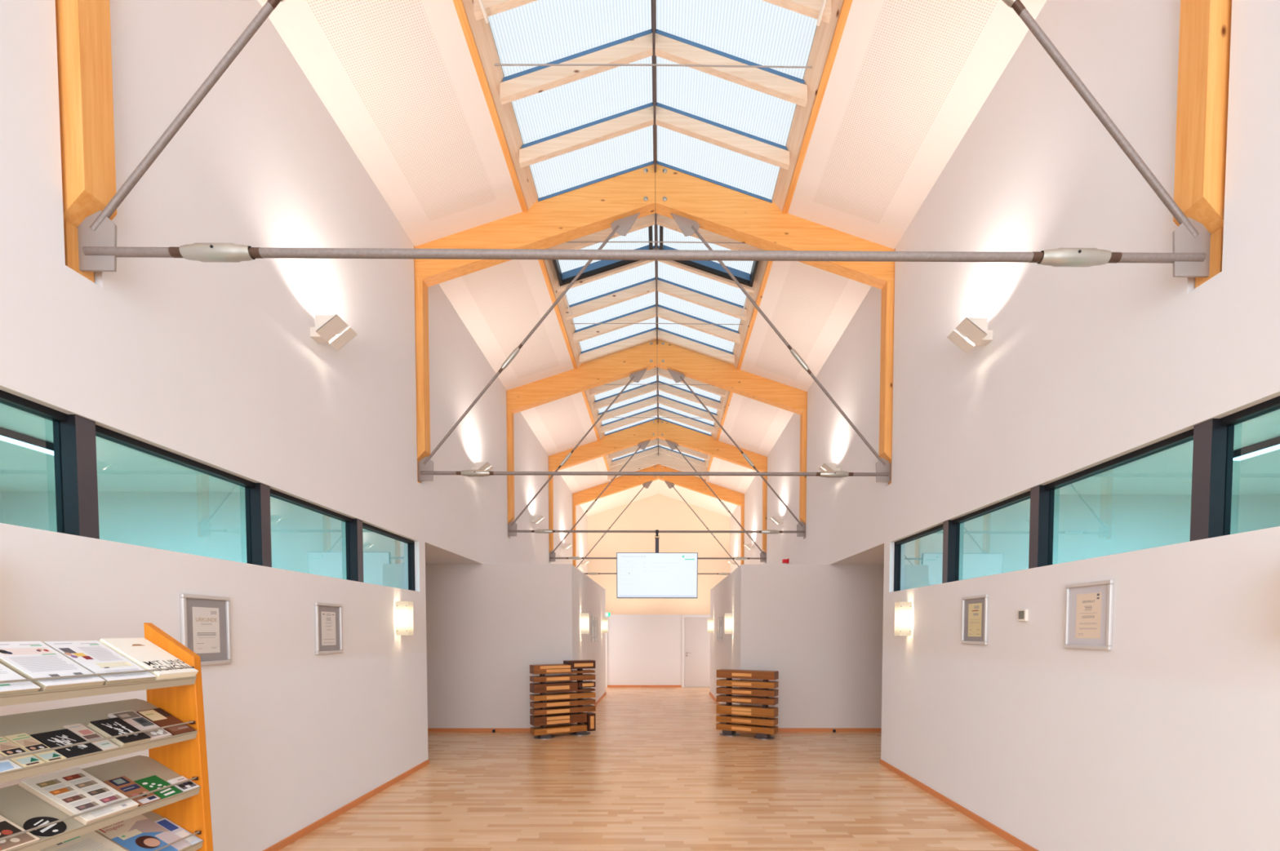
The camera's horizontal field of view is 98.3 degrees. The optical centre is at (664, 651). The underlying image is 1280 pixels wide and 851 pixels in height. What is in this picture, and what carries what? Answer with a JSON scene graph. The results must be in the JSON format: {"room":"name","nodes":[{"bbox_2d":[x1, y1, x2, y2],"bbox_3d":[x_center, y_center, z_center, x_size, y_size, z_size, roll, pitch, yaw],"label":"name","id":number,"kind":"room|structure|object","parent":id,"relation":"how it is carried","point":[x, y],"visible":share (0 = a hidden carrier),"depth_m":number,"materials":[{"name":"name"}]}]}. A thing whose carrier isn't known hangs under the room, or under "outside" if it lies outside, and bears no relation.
{"room":"building lobby hallway","nodes":[
{"label":"building lobby hallway","id":0,"kind":"room"},
{"bbox_2d":[0,0,587,850],"bbox_3d":[-3.151,-1.906,9.240,0.250,6.520,26.650,0,2,0],"label":"wall","id":1,"kind":"structure","parent":0,"point":[218,366],"depth_m":4.03,"materials":[{"name":"white paint"}]},
{"bbox_2d":[179,593,231,666],"bbox_3d":[-2.978,-0.139,3.607,0.024,0.455,0.380,0,2,0],"label":"picture frame","id":2,"kind":"object","parent":1,"relation":"attached to","point":[205,620],"visible":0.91,"depth_m":3.62,"materials":[{"name":"silver metal"}]},
{"bbox_2d":[0,390,415,591],"bbox_3d":[-3.047,-0.852,1.529,0.115,0.618,10.560,0,2,0],"label":"window","id":3,"kind":"structure","parent":1,"relation":"in","point":[60,472],"depth_m":3.38,"materials":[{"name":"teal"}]},
{"bbox_2d":[314,602,342,654],"bbox_3d":[-2.986,-0.206,4.936,0.024,0.450,0.380,0,2,0],"label":"picture frame","id":4,"kind":"object","parent":1,"relation":"attached to","point":[328,616],"visible":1,"depth_m":4.93,"materials":[{"name":"silver metal"}]},
{"bbox_2d":[310,314,357,351],"bbox_3d":[-2.850,-2.726,4.733,0.290,0.143,0.310,0,2,0],"label":"wall light","id":5,"kind":"object","parent":1,"relation":"attached to","point":[327,327],"depth_m":4.68,"materials":[{"name":"beige metal"}]},
{"bbox_2d":[262,760,429,850],"bbox_3d":[-2.970,1.611,1.558,0.014,0.060,11.036,0,2,0],"label":"baseboard","id":6,"kind":"structure","parent":1,"relation":"attached to","point":[291,839],"depth_m":5.09,"materials":[{"name":"orange wood"}]},
{"bbox_2d":[395,601,413,635],"bbox_3d":[-2.932,-0.374,6.241,0.150,0.380,0.144,0,2,0],"label":"wall sconce","id":7,"kind":"object","parent":1,"relation":"attached to","point":[403,610],"visible":1,"depth_m":6.18,"materials":[{"name":"white glass"}]},
{"bbox_2d":[471,462,493,471],"bbox_3d":[-2.877,-2.874,8.730,0.290,0.143,0.310,0,2,0],"label":"wall light","id":8,"kind":"object","parent":1,"relation":"attached to","point":[479,465],"depth_m":8.61,"materials":[{"name":"beige metal"}]},
{"bbox_2d":[530,515,545,524],"bbox_3d":[-2.904,-3.022,12.727,0.290,0.143,0.310,0,2,0],"label":"wall light","id":9,"kind":"object","parent":1,"relation":"attached to","point":[538,519],"depth_m":12.68,"materials":[{"name":"white metal"}]},
{"bbox_2d":[561,543,572,550],"bbox_3d":[-2.931,-3.170,16.725,0.290,0.143,0.310,0,2,0],"label":"wall light","id":10,"kind":"object","parent":1,"relation":"attached to","point":[566,546],"depth_m":16.67,"materials":[{"name":"white metal"}]},
{"bbox_2d":[564,543,572,550],"bbox_3d":[-2.878,-3.170,16.725,0.184,0.143,0.310,0,2,0],"label":"shade","id":11,"kind":"object","parent":1,"relation":"attached to","point":[566,545],"depth_m":16.58,"materials":[{"name":"beige ceramic"}]},
{"bbox_2d":[581,560,589,565],"bbox_3d":[-2.958,-3.318,20.722,0.290,0.143,0.310,0,2,0],"label":"wall lamp","id":12,"kind":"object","parent":1,"relation":"attached to","point":[584,562],"depth_m":20.65,"materials":[{"name":"beige ceramic"}]},
{"bbox_2d":[55,0,1231,288],"bbox_3d":[-0.081,-3.849,2.805,6.160,3.834,0.178,0,2,0],"label":"frame","id":13,"kind":"object","parent":1,"relation":"attached to","point":[91,200],"visible":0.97,"depth_m":2.85,"materials":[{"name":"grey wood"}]},
{"bbox_2d":[413,160,895,484],"bbox_3d":[-0.108,-3.997,6.802,6.160,3.834,0.178,0,2,0],"label":"frame","id":14,"kind":"object","parent":1,"relation":"attached to","point":[615,201],"visible":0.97,"depth_m":6.70,"materials":[{"name":"brown wood"}]},
{"bbox_2d":[506,339,807,538],"bbox_3d":[-0.135,-4.144,10.799,6.160,3.834,0.178,0,2,0],"label":"frame","id":15,"kind":"object","parent":1,"relation":"attached to","point":[681,362],"visible":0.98,"depth_m":10.70,"materials":[{"name":"brown wood"}]},
{"bbox_2d":[616,529,697,598],"bbox_3d":[-0.135,-1.720,10.862,1.585,1.344,0.177,0,2,0],"label":"screen","id":16,"kind":"object","parent":15,"relation":"hanging from","point":[656,575],"visible":1,"depth_m":10.81,"materials":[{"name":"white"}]},
{"bbox_2d":[548,417,767,562],"bbox_3d":[-0.162,-4.292,14.797,6.160,3.834,0.178,0,2,0],"label":"frame","id":17,"kind":"object","parent":1,"relation":"attached to","point":[640,435],"visible":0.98,"depth_m":14.68,"materials":[{"name":"brown wood"}]},
{"bbox_2d":[572,464,744,575],"bbox_3d":[-0.189,-4.440,18.794,6.160,3.834,0.178,0,2,0],"label":"frame","id":18,"kind":"object","parent":1,"relation":"attached to","point":[694,483],"visible":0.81,"depth_m":18.68,"materials":[{"name":"brown wood"}]},
{"bbox_2d":[257,0,522,246],"bbox_3d":[-2.344,-5.069,4.753,1.300,0.507,3.835,0,2,0],"label":"ceiling","id":19,"kind":"structure","parent":0,"point":[399,80],"depth_m":5.06,"materials":[{"name":"white paint"}]},
{"bbox_2d":[425,549,466,564],"bbox_3d":[-4.695,-1.528,8.237,2.850,0.200,2.568,0,2,0],"label":"ceiling","id":20,"kind":"structure","parent":0,"point":[431,557],"depth_m":8.64,"materials":[{"name":"white paint"}]},
{"bbox_2d":[439,259,573,391],"bbox_3d":[-2.371,-5.216,8.750,1.300,0.507,3.835,0,2,0],"label":"ceiling","id":21,"kind":"structure","parent":0,"point":[500,304],"depth_m":8.55,"materials":[{"name":"white paint"}]},
{"bbox_2d":[425,564,605,728],"bbox_3d":[-3.855,-0.161,12.128,4.584,2.818,5.696,0,2,0],"label":"wall","id":22,"kind":"structure","parent":0,"point":[486,624],"depth_m":9.29,"materials":[{"name":"white paint"}]},
{"bbox_2d":[427,728,529,732],"bbox_3d":[-3.837,1.322,9.326,4.584,0.060,0.014,0,2,0],"label":"baseboard","id":23,"kind":"structure","parent":22,"relation":"attached to","point":[429,730],"depth_m":9.32,"materials":[{"name":"orange wood"}]},
{"bbox_2d":[580,613,589,634],"bbox_3d":[-1.476,-0.522,10.278,0.150,0.380,0.144,0,2,0],"label":"wall sconce","id":24,"kind":"object","parent":22,"relation":"attached to","point":[584,617],"visible":1,"depth_m":10.22,"materials":[{"name":"white glass"}]},
{"bbox_2d":[591,616,595,642],"bbox_3d":[-1.551,-0.490,12.105,0.024,0.560,0.450,0,2,0],"label":"picture frame","id":25,"kind":"object","parent":22,"relation":"attached to","point":[593,619],"visible":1,"depth_m":12.12,"materials":[{"name":"silver metal"}]},
{"bbox_2d":[595,617,597,641],"bbox_3d":[-1.555,-0.510,12.655,0.024,0.560,0.450,0,2,0],"label":"picture frame","id":26,"kind":"object","parent":22,"relation":"attached to","point":[596,618],"visible":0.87,"depth_m":12.73,"materials":[{"name":"silver metal"}]},
{"bbox_2d":[586,691,606,712],"bbox_3d":[-1.558,1.218,12.188,0.014,0.060,5.710,0,2,0],"label":"baseboard","id":27,"kind":"structure","parent":22,"relation":"attached to","point":[605,693],"depth_m":13.55,"materials":[{"name":"orange wood"}]},
{"bbox_2d":[601,617,608,633],"bbox_3d":[-1.500,-0.659,13.975,0.150,0.380,0.144,0,2,0],"label":"wall sconce","id":28,"kind":"object","parent":22,"relation":"attached to","point":[604,620],"visible":1,"depth_m":13.91,"materials":[{"name":"white glass"}]},
{"bbox_2d":[520,391,597,456],"bbox_3d":[-2.398,-5.364,12.747,1.300,0.507,3.835,0,2,0],"label":"ceiling","id":29,"kind":"structure","parent":0,"point":[559,425],"depth_m":12.90,"materials":[{"name":"white paint"}]},
{"bbox_2d":[558,456,611,493],"bbox_3d":[-2.425,-5.513,16.744,1.300,0.507,3.835,0,2,0],"label":"ceiling","id":30,"kind":"structure","parent":0,"point":[575,484],"depth_m":17.24,"materials":[{"name":"white paint"}]},
{"bbox_2d":[278,687,1023,850],"bbox_3d":[-0.130,1.404,9.383,12.000,0.100,26.650,0,2,0],"label":"floor","id":31,"kind":"structure","parent":0,"point":[655,772],"depth_m":5.73,"materials":[{"name":"brown wood"}]},
{"bbox_2d":[0,622,213,850],"bbox_3d":[-2.365,0.765,1.740,0.294,1.738,1.977,0,2,0],"label":"brochure rack","id":32,"kind":"object","parent":31,"relation":"on","point":[173,757],"visible":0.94,"depth_m":2.46,"materials":[{"name":"orange wood"}]},
{"bbox_2d":[0,755,22,773],"bbox_3d":[-2.322,0.366,1.884,0.148,0.094,0.109,0,2,0],"label":"leaflet","id":33,"kind":"object","parent":32,"relation":"on","point":[6,765],"visible":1,"depth_m":1.92,"materials":[{"name":"beige paper"}]},
{"bbox_2d":[0,815,39,850],"bbox_3d":[-2.327,0.627,1.896,0.177,0.116,0.177,0,2,0],"label":"brochure","id":34,"kind":"object","parent":32,"relation":"in","point":[7,828],"visible":0.96,"depth_m":1.95,"materials":[{"name":"beige paper"}]},
{"bbox_2d":[0,663,40,695],"bbox_3d":[-2.369,0.063,1.878,0.264,0.176,0.212,0,2,0],"label":"information sheet","id":35,"kind":"object","parent":32,"relation":"in","point":[6,674],"visible":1,"depth_m":1.94,"materials":[{"name":"beige paper"}]},
{"bbox_2d":[0,737,45,768],"bbox_3d":[-2.327,0.359,1.977,0.158,0.100,0.066,0,2,0],"label":"leaflet","id":36,"kind":"object","parent":32,"relation":"in","point":[7,748],"visible":1,"depth_m":1.98,"materials":[{"name":"beige paper"}]},
{"bbox_2d":[4,733,66,763],"bbox_3d":[-2.328,0.357,2.050,0.157,0.100,0.067,0,2,0],"label":"leaflet","id":37,"kind":"object","parent":32,"relation":"in","point":[27,743],"visible":1,"depth_m":2.04,"materials":[{"name":"beige paper"}]},
{"bbox_2d":[22,817,66,836],"bbox_3d":[-2.294,0.648,2.051,0.097,0.062,0.113,0,2,0],"label":"flyer","id":38,"kind":"object","parent":32,"relation":"on","point":[52,830],"visible":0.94,"depth_m":2.05,"materials":[{"name":"black paper"}]},
{"bbox_2d":[0,641,105,691],"bbox_3d":[-2.369,0.053,2.106,0.267,0.181,0.213,0,2,0],"label":"magazine","id":39,"kind":"object","parent":32,"relation":"in","point":[28,660],"visible":0.98,"depth_m":2.10,"materials":[{"name":"beige paper"}]},
{"bbox_2d":[30,728,102,758],"bbox_3d":[-2.321,0.357,2.153,0.143,0.092,0.128,0,2,0],"label":"booklet","id":40,"kind":"object","parent":32,"relation":"in","point":[64,737],"visible":0.81,"depth_m":2.15,"materials":[{"name":"black paper"}]},
{"bbox_2d":[18,768,138,825],"bbox_3d":[-2.369,0.584,2.250,0.265,0.175,0.212,0,2,0],"label":"brochure","id":41,"kind":"object","parent":32,"relation":"in","point":[73,792],"visible":1,"depth_m":2.23,"materials":[{"name":"beige paper"}]},
{"bbox_2d":[37,831,127,850],"bbox_3d":[-2.363,0.850,2.287,0.261,0.173,0.212,0,2,0],"label":"information sheet","id":42,"kind":"object","parent":32,"relation":"in","point":[91,842],"visible":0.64,"depth_m":2.32,"materials":[{"name":"beige paper"}]},
{"bbox_2d":[62,724,119,751],"bbox_3d":[-2.331,0.348,2.252,0.161,0.103,0.064,0,2,0],"label":"leaflet","id":43,"kind":"object","parent":32,"relation":"in","point":[79,730],"visible":0.96,"depth_m":2.25,"materials":[{"name":"beige paper"}]},
{"bbox_2d":[0,676,196,706],"bbox_3d":[-2.375,0.094,1.715,0.268,0.196,1.891,0,2,0],"label":"shelf","id":44,"kind":"object","parent":32,"relation":"attached to","point":[184,682],"depth_m":2.15,"materials":[{"name":"beige metal"}]},
{"bbox_2d":[0,698,198,783],"bbox_3d":[-2.378,0.356,1.725,0.268,0.196,1.891,0,2,0],"label":"shelf","id":45,"kind":"object","parent":32,"relation":"attached to","point":[186,710],"depth_m":2.29,"materials":[{"name":"beige"}]},
{"bbox_2d":[43,640,155,685],"bbox_3d":[-2.371,0.045,2.330,0.266,0.179,0.213,0,2,0],"label":"information sheet","id":46,"kind":"object","parent":32,"relation":"in","point":[95,657],"visible":0.96,"depth_m":2.32,"materials":[{"name":"beige paper"}]},
{"bbox_2d":[0,755,200,850],"bbox_3d":[-2.372,0.627,1.735,0.268,0.196,1.891,0,2,0],"label":"shelf","id":47,"kind":"object","parent":32,"relation":"attached to","point":[18,806],"depth_m":2.33,"materials":[{"name":"beige"}]},
{"bbox_2d":[87,717,151,746],"bbox_3d":[-2.318,0.342,2.357,0.153,0.108,0.120,0,2,0],"label":"booklet","id":48,"kind":"object","parent":32,"relation":"in","point":[106,728],"visible":0.98,"depth_m":2.34,"materials":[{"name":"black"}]},
{"bbox_2d":[102,776,160,807],"bbox_3d":[-2.327,0.610,2.418,0.169,0.110,0.098,0,2,0],"label":"brochure","id":49,"kind":"object","parent":32,"relation":"in","point":[126,787],"visible":0.79,"depth_m":2.42,"materials":[{"name":"brown paper"}]},
{"bbox_2d":[107,710,171,741],"bbox_3d":[-2.341,0.330,2.474,0.186,0.123,0.105,0,2,0],"label":"brochure","id":50,"kind":"object","parent":32,"relation":"in","point":[131,717],"visible":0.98,"depth_m":2.47,"materials":[{"name":"beige paper"}]},
{"bbox_2d":[93,814,191,850],"bbox_3d":[-2.367,0.845,2.513,0.257,0.166,0.211,0,2,0],"label":"magazine","id":51,"kind":"object","parent":32,"relation":"on","point":[139,833],"visible":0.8,"depth_m":2.52,"materials":[{"name":"beige paper"}]},
{"bbox_2d":[98,638,198,680],"bbox_3d":[-2.372,0.032,2.551,0.274,0.188,0.209,0,2,0],"label":"folder","id":52,"kind":"object","parent":32,"relation":"in","point":[142,652],"visible":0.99,"depth_m":2.53,"materials":[{"name":"beige paper"}]},
{"bbox_2d":[133,775,182,799],"bbox_3d":[-2.311,0.620,2.525,0.130,0.084,0.113,0,2,0],"label":"booklet","id":53,"kind":"object","parent":32,"relation":"on","point":[150,784],"visible":0.84,"depth_m":2.53,"materials":[{"name":"green paper"}]},
{"bbox_2d":[136,708,195,735],"bbox_3d":[-2.339,0.329,2.601,0.177,0.114,0.116,0,2,0],"label":"brochure","id":54,"kind":"object","parent":32,"relation":"in","point":[158,717],"visible":1,"depth_m":2.59,"materials":[{"name":"brown paper"}]},
{"bbox_2d":[142,811,204,850],"bbox_3d":[-2.366,0.892,1.745,0.268,0.196,1.891,0,2,0],"label":"shelf","id":55,"kind":"object","parent":32,"relation":"attached to","point":[193,822],"depth_m":2.69,"materials":[{"name":"beige"}]},
{"bbox_2d":[154,817,202,845],"bbox_3d":[-2.333,0.864,2.656,0.182,0.116,0.062,0,2,0],"label":"brochure","id":56,"kind":"object","parent":32,"relation":"in","point":[164,823],"visible":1,"depth_m":2.65,"materials":[{"name":"white paper"}]},
{"bbox_2d":[167,776,199,791],"bbox_3d":[-2.289,0.630,2.635,0.083,0.055,0.086,0,2,0],"label":"brochure","id":57,"kind":"object","parent":32,"relation":"in","point":[188,785],"visible":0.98,"depth_m":2.63,"materials":[{"name":"white paper"}]},
{"bbox_2d":[529,660,595,739],"bbox_3d":[-1.635,0.759,8.989,1.030,1.215,0.330,-1,2,-29],"label":"stack","id":58,"kind":"object","parent":31,"relation":"on","point":[543,712],"visible":1,"depth_m":8.89,"materials":[{"name":"brown wood"}]},
{"bbox_2d":[715,669,778,739],"bbox_3d":[1.338,0.838,8.966,0.970,1.065,0.330,1,2,28],"label":"stack","id":59,"kind":"object","parent":31,"relation":"on","point":[761,721],"visible":1,"depth_m":8.87,"materials":[{"name":"brown wood"}]},
{"bbox_2d":[586,493,730,614],"bbox_3d":[-0.217,-2.950,22.655,6.300,7.620,0.200,0,2,0],"label":"wall","id":60,"kind":"structure","parent":0,"point":[659,512],"depth_m":22.50,"materials":[{"name":"beige paint"}]},
{"bbox_2d":[607,614,710,687],"bbox_3d":[-0.199,-0.129,19.711,5.800,2.200,5.893,0,2,0],"label":"wall","id":61,"kind":"structure","parent":0,"point":[643,650],"depth_m":16.76,"materials":[{"name":"white paint"}]},
{"bbox_2d":[605,616,607,687],"bbox_3d":[-2.254,-0.008,16.714,1.060,2.175,0.079,0,2,0],"label":"door","id":62,"kind":"structure","parent":61,"relation":"in","point":[606,616],"depth_m":16.74,"materials":[{"name":"white paint"}]},
{"bbox_2d":[607,685,681,687],"bbox_3d":[-0.600,1.049,16.797,2.240,0.060,0.014,0,2,0],"label":"baseboard","id":63,"kind":"structure","parent":61,"relation":"attached to","point":[607,686],"depth_m":16.79,"materials":[{"name":"orange wood"}]},
{"bbox_2d":[682,615,710,687],"bbox_3d":[1.066,-0.005,16.736,1.020,2.175,0.079,0,2,0],"label":"door","id":64,"kind":"structure","parent":61,"relation":"in","point":[696,639],"depth_m":16.76,"materials":[{"name":"white paint"}]},
{"bbox_2d":[580,479,737,517],"bbox_3d":[-0.201,-5.911,20.637,5.800,1.020,3.615,0,2,0],"label":"ceiling","id":65,"kind":"structure","parent":0,"point":[624,497],"depth_m":21.34,"materials":[{"name":"white paint"}]},
{"bbox_2d":[706,457,756,493],"bbox_3d":[2.075,-5.509,16.775,1.300,0.507,3.835,0,2,0],"label":"ceiling","id":66,"kind":"structure","parent":0,"point":[740,484],"depth_m":17.25,"materials":[{"name":"white paint"}]},
{"bbox_2d":[718,392,793,457],"bbox_3d":[2.102,-5.361,12.777,1.300,0.507,3.835,0,2,0],"label":"ceiling","id":67,"kind":"structure","parent":0,"point":[754,426],"depth_m":12.94,"materials":[{"name":"white paint"}]},
{"bbox_2d":[710,564,884,728],"bbox_3d":[3.560,-0.156,12.179,4.584,2.818,5.696,0,2,0],"label":"wall","id":68,"kind":"structure","parent":0,"point":[820,627],"depth_m":9.32,"materials":[{"name":"white paint"}]},
{"bbox_2d":[707,617,714,633],"bbox_3d":[1.181,-0.657,13.994,0.150,0.380,0.144,0,2,0],"label":"wall sconce","id":69,"kind":"object","parent":68,"relation":"attached to","point":[710,620],"visible":1,"depth_m":13.93,"materials":[{"name":"white glass"}]},
{"bbox_2d":[709,691,719,704],"bbox_3d":[1.260,1.220,12.207,0.014,0.060,5.710,0,2,0],"label":"baseboard","id":70,"kind":"structure","parent":68,"relation":"attached to","point":[710,694],"depth_m":13.81,"materials":[{"name":"orange wood"}]},
{"bbox_2d":[716,617,719,641],"bbox_3d":[1.253,-0.512,12.774,0.024,0.560,0.450,0,2,0],"label":"picture frame","id":71,"kind":"object","parent":68,"relation":"attached to","point":[717,619],"visible":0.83,"depth_m":12.90,"materials":[{"name":"silver metal"}]},
{"bbox_2d":[719,616,722,642],"bbox_3d":[1.256,-0.491,12.224,0.024,0.560,0.450,0,2,0],"label":"picture frame","id":72,"kind":"object","parent":68,"relation":"attached to","point":[720,618],"visible":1,"depth_m":12.23,"materials":[{"name":"silver metal"}]},
{"bbox_2d":[724,613,733,634],"bbox_3d":[1.206,-0.520,10.296,0.150,0.380,0.144,0,2,0],"label":"wall sconce","id":73,"kind":"object","parent":68,"relation":"attached to","point":[728,628],"visible":1,"depth_m":10.23,"materials":[{"name":"white glass"}]},
{"bbox_2d":[777,728,881,732],"bbox_3d":[3.578,1.328,9.376,4.584,0.060,0.014,0,2,0],"label":"baseboard","id":74,"kind":"structure","parent":68,"relation":"attached to","point":[780,730],"depth_m":9.36,"materials":[{"name":"orange wood"}]},
{"bbox_2d":[740,261,871,391],"bbox_3d":[2.129,-5.213,8.780,1.300,0.507,3.835,0,2,0],"label":"ceiling","id":75,"kind":"structure","parent":0,"point":[811,308],"depth_m":8.59,"materials":[{"name":"white paint"}]},
{"bbox_2d":[845,551,884,564],"bbox_3d":[4.455,-1.521,8.299,2.850,0.200,2.568,0,2,0],"label":"ceiling","id":76,"kind":"structure","parent":0,"point":[877,558],"depth_m":8.69,"materials":[{"name":"white paint"}]},
{"bbox_2d":[787,0,1046,249],"bbox_3d":[2.156,-5.065,4.783,1.300,0.507,3.835,0,2,0],"label":"ceiling","id":77,"kind":"structure","parent":0,"point":[908,79],"depth_m":5.07,"materials":[{"name":"white paint"}]},
{"bbox_2d":[729,0,1279,850],"bbox_3d":[2.898,-1.902,9.281,0.250,6.520,26.650,0,2,0],"label":"wall","id":78,"kind":"structure","parent":0,"point":[1167,738],"depth_m":3.81,"materials":[{"name":"white paint"}]},
{"bbox_2d":[728,560,736,565],"bbox_3d":[2.551,-3.314,20.759,0.290,0.143,0.310,0,2,0],"label":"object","id":79,"kind":"structure","parent":78,"relation":"attached to","point":[731,562],"depth_m":20.61,"materials":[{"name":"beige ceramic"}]},
{"bbox_2d":[743,544,751,550],"bbox_3d":[2.526,-3.166,16.762,0.184,0.143,0.310,0,2,0],"label":"shade","id":80,"kind":"object","parent":78,"relation":"attached to","point":[748,546],"depth_m":16.65,"materials":[{"name":"beige ceramic"}]},
{"bbox_2d":[743,544,754,550],"bbox_3d":[2.579,-3.166,16.762,0.290,0.143,0.310,0,2,0],"label":"wall light","id":81,"kind":"object","parent":78,"relation":"attached to","point":[748,547],"depth_m":16.71,"materials":[{"name":"beige ceramic"}]},
{"bbox_2d":[769,516,783,524],"bbox_3d":[2.606,-3.018,12.765,0.290,0.143,0.310,0,2,0],"label":"wall light","id":82,"kind":"object","parent":78,"relation":"attached to","point":[776,520],"depth_m":12.71,"materials":[{"name":"white metal"}]},
{"bbox_2d":[782,559,789,564],"bbox_3d":[2.688,-2.002,12.253,0.130,0.100,0.120,0,2,0],"label":"beacon","id":83,"kind":"object","parent":78,"relation":"attached to","point":[784,561],"visible":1,"depth_m":12.20,"materials":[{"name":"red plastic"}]},
{"bbox_2d":[818,463,839,471],"bbox_3d":[2.633,-2.870,8.768,0.290,0.143,0.310,0,2,0],"label":"wall light","id":84,"kind":"object","parent":78,"relation":"attached to","point":[826,467],"depth_m":8.65,"materials":[{"name":"white metal"}]},
{"bbox_2d":[894,602,911,635],"bbox_3d":[2.718,-0.370,6.279,0.150,0.380,0.144,0,2,0],"label":"wall sconce","id":85,"kind":"object","parent":78,"relation":"attached to","point":[903,611],"visible":1,"depth_m":6.22,"materials":[{"name":"white glass"}]},
{"bbox_2d":[880,759,1039,850],"bbox_3d":[2.816,1.615,1.598,0.014,0.060,11.036,0,2,0],"label":"baseboard","id":86,"kind":"structure","parent":78,"relation":"attached to","point":[1017,842],"depth_m":5.12,"materials":[{"name":"orange wood"}]},
{"bbox_2d":[946,317,992,353],"bbox_3d":[2.660,-2.722,4.771,0.290,0.143,0.310,0,2,0],"label":"wall light","id":87,"kind":"object","parent":78,"relation":"attached to","point":[976,333],"depth_m":4.72,"materials":[{"name":"beige metal"}]},
{"bbox_2d":[960,594,988,644],"bbox_3d":[2.789,-0.284,4.977,0.024,0.435,0.390,0,2,0],"label":"picture frame","id":88,"kind":"object","parent":78,"relation":"attached to","point":[975,609],"visible":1,"depth_m":4.97,"materials":[{"name":"silver metal"}]},
{"bbox_2d":[1017,609,1028,621],"bbox_3d":[2.793,-0.283,4.309,0.026,0.092,0.095,0,2,0],"label":"thermostat","id":89,"kind":"object","parent":78,"relation":"attached to","point":[1023,615],"visible":1,"depth_m":4.28,"materials":[{"name":"white plastic"}]},
{"bbox_2d":[893,395,1279,591],"bbox_3d":[2.897,-0.848,1.569,0.115,0.618,10.560,0,2,0],"label":"window","id":90,"kind":"structure","parent":78,"relation":"in","point":[1216,477],"depth_m":3.45,"materials":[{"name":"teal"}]},
{"bbox_2d":[1063,579,1114,650],"bbox_3d":[2.798,-0.237,3.658,0.024,0.442,0.390,0,2,0],"label":"picture frame","id":91,"kind":"object","parent":78,"relation":"attached to","point":[1088,606],"visible":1,"depth_m":3.64,"materials":[{"name":"silver metal"}]},
{"bbox_3d":[-2.418,-5.344,9.117,1.710,0.696,26.650,0,2,0],"label":"deck","id":92,"kind":"object","parent":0,"visible":0},
{"bbox_2d":[607,452,658,480],"bbox_3d":[-0.979,-5.859,17.434,1.600,0.903,0.050,0,2,0],"label":"trim","id":93,"kind":"structure","parent":92,"relation":"attached to","point":[652,460],"depth_m":17.41,"materials":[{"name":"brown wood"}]},
{"bbox_2d":[478,0,826,68],"bbox_3d":[-0.074,-5.404,1.946,3.200,0.684,6.221,0,2,0],"label":"window","id":94,"kind":"structure","parent":92,"relation":"attached to","point":[481,3],"depth_m":5.05,"materials":[{"name":"brown wood"}]},
{"bbox_2d":[453,0,853,324],"bbox_3d":[-0.102,-5.567,6.068,3.200,0.662,6.471,0,2,0],"label":"window","id":95,"kind":"structure","parent":92,"relation":"attached to","point":[557,128],"depth_m":5.49,"materials":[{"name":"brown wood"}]},
{"bbox_2d":[537,213,773,418],"bbox_3d":[-0.130,-5.718,10.115,3.200,0.660,6.571,0,2,0],"label":"window","id":96,"kind":"structure","parent":92,"relation":"attached to","point":[641,291],"depth_m":8.86,"materials":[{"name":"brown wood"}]},
{"bbox_2d":[582,367,733,445],"bbox_3d":[-0.150,-5.829,13.113,3.200,0.660,4.571,0,2,0],"label":"window","id":97,"kind":"structure","parent":92,"relation":"attached to","point":[677,404],"depth_m":13.09,"materials":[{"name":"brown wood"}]},
{"bbox_2d":[603,438,713,471],"bbox_3d":[-0.170,-5.941,16.118,3.200,0.660,2.585,0,2,0],"label":"window","id":98,"kind":"structure","parent":92,"relation":"attached to","point":[620,457],"depth_m":16.87,"materials":[{"name":"brown wood"}]},
{"bbox_2d":[658,452,709,480],"bbox_3d":[0.621,-5.857,17.445,1.600,0.903,0.050,0,2,0],"label":"trim","id":99,"kind":"structure","parent":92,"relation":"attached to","point":[665,460],"depth_m":17.42,"materials":[{"name":"white paint"}]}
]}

